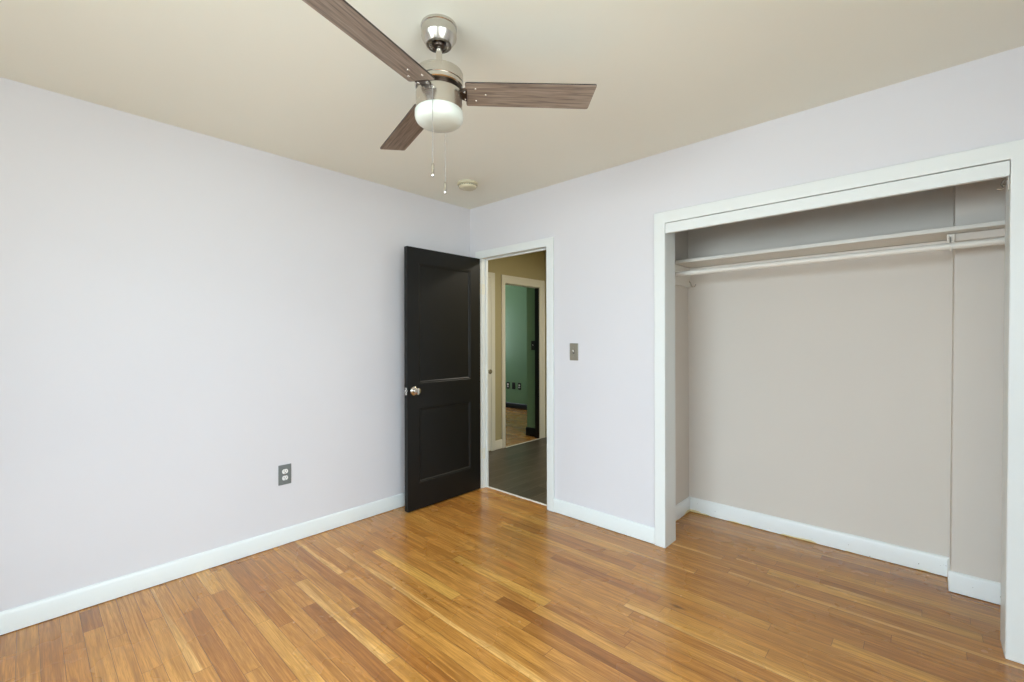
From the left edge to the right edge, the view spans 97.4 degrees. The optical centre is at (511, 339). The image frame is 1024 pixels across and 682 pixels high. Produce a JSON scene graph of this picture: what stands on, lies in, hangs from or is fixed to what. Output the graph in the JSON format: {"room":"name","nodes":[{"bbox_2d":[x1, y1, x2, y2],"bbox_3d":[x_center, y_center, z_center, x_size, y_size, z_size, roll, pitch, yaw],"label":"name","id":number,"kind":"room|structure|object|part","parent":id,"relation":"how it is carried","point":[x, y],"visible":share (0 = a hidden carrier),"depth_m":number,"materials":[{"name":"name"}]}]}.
{"room":"empty bedroom","nodes":[
{"label":"empty bedroom","id":0,"kind":"room"},
{"bbox_2d":[0,77,469,611],"bbox_3d":[-1.686,0.069,2.651,0.120,2.440,3.990,0,0,43],"label":"wall","id":1,"kind":"structure","parent":0,"point":[187,317],"depth_m":2.42,"materials":[{"name":"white paint"}]},
{"bbox_2d":[0,493,404,634],"bbox_3d":[-1.635,1.237,2.606,0.013,0.096,3.750,0,0,43],"label":"baseboard","id":2,"kind":"structure","parent":1,"relation":"attached to","point":[23,616],"depth_m":2.41,"materials":[{"name":"white paint"}]},
{"bbox_2d":[278,463,290,485],"bbox_3d":[-1.430,0.850,2.832,0.009,0.125,0.077,0,0,43],"label":"wall outlet","id":3,"kind":"object","parent":1,"relation":"attached to","point":[284,471],"visible":1,"depth_m":2.83,"materials":[{"name":"grey plastic"}]},
{"bbox_2d":[0,0,1023,208],"bbox_3d":[-0.316,-1.205,1.383,3.860,0.100,3.990,0,0,43],"label":"ceiling","id":4,"kind":"structure","parent":0,"point":[277,77],"depth_m":1.90,"materials":[{"name":"beige paint"}]},
{"bbox_2d":[302,0,596,193],"bbox_3d":[-0.353,-0.860,1.651,1.004,0.589,1.010,0,0,43],"label":"ceiling fan","id":5,"kind":"object","parent":4,"relation":"hanging from","point":[440,92],"visible":1,"depth_m":1.61,"materials":[{"name":"silver metal"}]},
{"bbox_3d":[-0.422,-0.907,1.359,0.125,0.006,0.476,12,6,27],"label":"blade","id":6,"kind":"part","parent":5,"relation":"part of","materials":[{"name":"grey wood"}]},
{"bbox_3d":[-0.446,-0.907,1.944,0.125,0.006,0.476,-13,7,-31],"label":"blade","id":7,"kind":"part","parent":5,"relation":"part of","materials":[{"name":"brown wood"}]},
{"bbox_3d":[-0.276,-0.749,1.566,0.003,0.276,0.003,0,0,43],"label":"pull chain","id":8,"kind":"part","parent":5,"relation":"part of","materials":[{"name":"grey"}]},
{"bbox_3d":[-0.269,-0.813,1.658,0.177,0.054,0.177,0,0,43],"label":"lamp shade","id":9,"kind":"part","parent":5,"relation":"part of","materials":[{"name":"white glass"}]},
{"bbox_3d":[0.067,-0.908,1.674,0.476,0.006,0.125,0,-11,-3],"label":"blade","id":10,"kind":"part","parent":5,"relation":"part of","materials":[{"name":"brown wood"}]},
{"bbox_2d":[457,179,477,190],"bbox_3d":[-0.327,-1.130,3.316,0.152,0.050,0.152,0,0,43],"label":"smoke detector","id":11,"kind":"object","parent":4,"relation":"attached to","point":[465,185],"visible":1,"depth_m":3.27,"materials":[{"name":"beige plastic"}]},
{"bbox_2d":[0,407,1023,681],"bbox_3d":[-0.658,1.296,4.100,7.820,0.020,7.270,0,0,43],"label":"floor","id":12,"kind":"structure","parent":0,"point":[486,584],"depth_m":2.11,"materials":[{"name":"brown wood"}]},
{"bbox_2d":[505,285,526,407],"bbox_3d":[0.156,0.064,8.361,3.240,2.440,0.100,0,0,43],"label":"wall","id":13,"kind":"structure","parent":0,"point":[515,296],"depth_m":8.36,"materials":[{"name":"green paint"}]},
{"bbox_2d":[506,402,526,409],"bbox_3d":[0.120,1.232,8.319,3.240,0.096,0.014,0,0,43],"label":"baseboard","id":14,"kind":"structure","parent":13,"relation":"attached to","point":[508,404],"depth_m":8.34,"materials":[{"name":"black paint"}]},
{"bbox_2d":[488,251,543,451],"bbox_3d":[-0.187,0.065,5.299,0.070,2.440,1.935,0,0,43],"label":"wall","id":15,"kind":"structure","parent":0,"point":[530,265],"depth_m":5.30,"materials":[{"name":"beige paint"}]},
{"bbox_2d":[488,278,491,450],"bbox_3d":[-0.478,0.283,4.878,0.073,1.985,0.760,0,0,43],"label":"door","id":16,"kind":"structure","parent":15,"relation":"in","point":[489,279],"depth_m":5.16,"materials":[{"name":"beige paint"}]},
{"bbox_2d":[488,272,494,450],"bbox_3d":[-0.499,0.257,4.897,0.016,2.057,0.884,0,0,43],"label":"door frame","id":17,"kind":"structure","parent":15,"relation":"attached to","point":[490,275],"depth_m":5.19,"materials":[{"name":"beige paint"}]},
{"bbox_2d":[495,439,501,449],"bbox_3d":[-0.159,1.229,5.266,0.012,0.104,0.120,0,0,43],"label":"baseboard","id":18,"kind":"structure","parent":15,"relation":"attached to","point":[498,443],"depth_m":5.26,"materials":[{"name":"beige paint"}]},
{"bbox_2d":[501,275,544,447],"bbox_3d":[0.128,0.258,5.624,0.092,2.052,0.800,0,0,43],"label":"door frame","id":19,"kind":"structure","parent":15,"relation":"attached to","point":[542,283],"depth_m":5.83,"materials":[{"name":"beige paint"}]},
{"bbox_2d":[527,287,534,427],"bbox_3d":[0.852,0.062,6.602,0.170,2.440,1.740,0,0,43],"label":"pier","id":20,"kind":"object","parent":19,"relation":"attached to","point":[530,291],"visible":0.21,"depth_m":5.98,"materials":[{"name":"green paint"}]},
{"bbox_2d":[526,427,534,436],"bbox_3d":[0.812,1.223,6.565,0.183,0.112,1.653,0,0,43],"label":"baseboard","id":21,"kind":"object","parent":20,"relation":"attached to","point":[530,431],"visible":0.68,"depth_m":5.96,"materials":[{"name":"black paint"}]},
{"bbox_2d":[531,341,534,349],"bbox_3d":[0.278,0.078,5.935,0.072,0.123,0.020,0,0,43],"label":"light switch","id":22,"kind":"object","parent":20,"relation":"attached to","point":[532,342],"visible":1,"depth_m":5.93,"materials":[{"name":"black plastic"}]},
{"bbox_2d":[544,251,546,436],"bbox_3d":[1.313,0.061,5.163,2.320,2.440,0.100,0,0,43],"label":"wall","id":23,"kind":"structure","parent":0,"point":[545,251],"depth_m":5.90,"materials":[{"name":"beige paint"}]},
{"bbox_2d":[675,230,688,504],"bbox_3d":[1.091,0.061,3.190,0.100,2.440,0.570,0,0,43],"label":"wall","id":24,"kind":"structure","parent":0,"point":[681,238],"depth_m":3.27,"materials":[{"name":"beige paint"}]},
{"bbox_2d":[676,497,689,520],"bbox_3d":[1.135,1.227,3.152,0.013,0.102,0.570,0,0,43],"label":"baseboard","id":25,"kind":"structure","parent":24,"relation":"attached to","point":[682,508],"depth_m":3.25,"materials":[{"name":"white paint"}]},
{"bbox_2d":[675,264,690,287],"bbox_3d":[1.142,-0.459,3.160,0.018,0.140,0.542,0,0,43],"label":"cleat","id":26,"kind":"object","parent":24,"relation":"attached to","point":[680,280],"visible":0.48,"depth_m":3.24,"materials":[{"name":"beige paint"}]},
{"bbox_2d":[675,237,1004,276],"bbox_3d":[1.710,-0.444,2.495,1.719,0.054,0.054,0,0,43],"label":"closet rod","id":27,"kind":"object","parent":24,"relation":"attached to","point":[1001,240],"visible":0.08,"depth_m":2.38,"materials":[{"name":"beige paint"}]},
{"bbox_2d":[470,46,1023,527],"bbox_3d":[1.000,0.061,2.804,3.620,2.440,0.120,0,0,43],"label":"wall","id":28,"kind":"structure","parent":0,"point":[600,223],"depth_m":2.89,"materials":[{"name":"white paint"}]},
{"bbox_2d":[404,246,484,511],"bbox_3d":[-0.513,0.291,3.615,0.140,1.968,0.807,0,0,43],"label":"door","id":29,"kind":"structure","parent":28,"relation":"in","point":[442,290],"depth_m":3.55,"materials":[{"name":"black paint"}]},
{"bbox_3d":[-0.711,0.384,3.341,0.058,0.066,0.066,0,0,43],"label":"knob","id":30,"kind":"part","parent":29,"relation":"part of","materials":[{"name":"silver metal"}]},
{"bbox_3d":[-0.538,0.799,3.598,0.039,0.565,0.525,0,0,43],"label":"panel","id":31,"kind":"part","parent":29,"relation":"part of","materials":[{"name":"black paint"}]},
{"bbox_3d":[-0.540,-0.123,3.598,0.039,0.908,0.525,0,0,43],"label":"panel","id":32,"kind":"part","parent":29,"relation":"part of","materials":[{"name":"black paint"}]},
{"bbox_2d":[475,237,554,511],"bbox_3d":[0.022,0.260,3.659,0.847,2.048,0.084,0,0,43],"label":"door frame","id":33,"kind":"structure","parent":28,"relation":"attached to","point":[548,243],"depth_m":3.54,"materials":[{"name":"white paint"}]},
{"bbox_2d":[488,486,546,505],"bbox_3d":[0.050,1.283,3.682,0.717,0.004,0.024,0,0,43],"label":"trim","id":34,"kind":"structure","parent":28,"relation":"attached to","point":[488,486],"depth_m":3.67,"materials":[{"name":"beige paint"}]},
{"bbox_2d":[570,343,577,360],"bbox_3d":[0.441,0.088,3.226,0.072,0.123,0.020,0,0,43],"label":"light switch","id":35,"kind":"object","parent":28,"relation":"attached to","point":[573,346],"visible":1,"depth_m":3.22,"materials":[{"name":"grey metal"}]},
{"bbox_2d":[554,498,654,543],"bbox_3d":[0.606,1.231,3.079,0.795,0.096,0.015,0,0,43],"label":"baseboard","id":36,"kind":"structure","parent":28,"relation":"attached to","point":[646,533],"depth_m":3.04,"materials":[{"name":"white paint"}]},
{"bbox_2d":[665,160,1009,233],"bbox_3d":[1.469,-0.683,2.281,1.423,0.060,0.022,0,0,43],"label":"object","id":37,"kind":"object","parent":28,"relation":"attached to","point":[998,170],"visible":1,"depth_m":2.12,"materials":[{"name":"white paint"}]},
{"bbox_2d":[654,139,1023,664],"bbox_3d":[1.515,0.247,2.328,1.568,2.067,0.158,0,0,43],"label":"door frame","id":38,"kind":"structure","parent":28,"relation":"attached to","point":[1013,151],"depth_m":1.89,"materials":[{"name":"white paint"}]},
{"bbox_2d":[997,177,1008,190],"bbox_3d":[1.994,-0.633,1.827,0.035,0.060,0.033,0,0,43],"label":"door catch","id":39,"kind":"structure","parent":28,"relation":"in","point":[1007,179],"depth_m":1.82,"materials":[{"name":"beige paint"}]},
{"bbox_2d":[688,186,953,556],"bbox_3d":[2.000,0.059,2.807,1.955,2.440,0.100,0,0,43],"label":"wall","id":40,"kind":"structure","parent":0,"point":[820,393],"depth_m":2.78,"materials":[{"name":"beige paint"}]},
{"bbox_2d":[690,240,946,269],"bbox_3d":[1.837,-0.508,2.876,1.389,0.045,0.018,0,0,43],"label":"cleat","id":41,"kind":"object","parent":40,"relation":"attached to","point":[945,241],"visible":0.24,"depth_m":2.76,"materials":[{"name":"beige paint"}]},
{"bbox_2d":[675,220,1004,267],"bbox_3d":[1.869,-0.544,2.667,1.755,0.022,0.280,0,0,43],"label":"closet shelf","id":42,"kind":"object","parent":41,"relation":"on","point":[938,234],"visible":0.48,"depth_m":2.57,"materials":[{"name":"beige paint"}]},
{"bbox_2d":[689,496,1000,604],"bbox_3d":[1.903,1.223,2.699,1.755,0.104,0.194,0,0,43],"label":"baseboard","id":43,"kind":"structure","parent":40,"relation":"attached to","point":[900,555],"depth_m":2.66,"materials":[{"name":"white paint"}]},
{"bbox_2d":[950,177,1005,582],"bbox_3d":[2.418,0.058,2.230,0.357,2.440,0.180,0,0,43],"label":"wall","id":44,"kind":"structure","parent":0,"point":[978,272],"depth_m":2.22,"materials":[{"name":"beige paint"}]},
{"bbox_2d":[947,234,954,250],"bbox_3d":[2.153,-0.477,2.202,0.030,0.110,0.218,0,0,43],"label":"rod bracket","id":45,"kind":"object","parent":44,"relation":"attached to","point":[950,237],"visible":0.84,"depth_m":2.25,"materials":[{"name":"white metal"}]},
{"bbox_2d":[955,228,1004,241],"bbox_3d":[2.353,-0.513,2.155,0.348,0.038,0.016,0,0,43],"label":"cleat","id":46,"kind":"object","parent":44,"relation":"attached to","point":[993,233],"visible":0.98,"depth_m":2.20,"materials":[{"name":"beige paint"}]}
]}

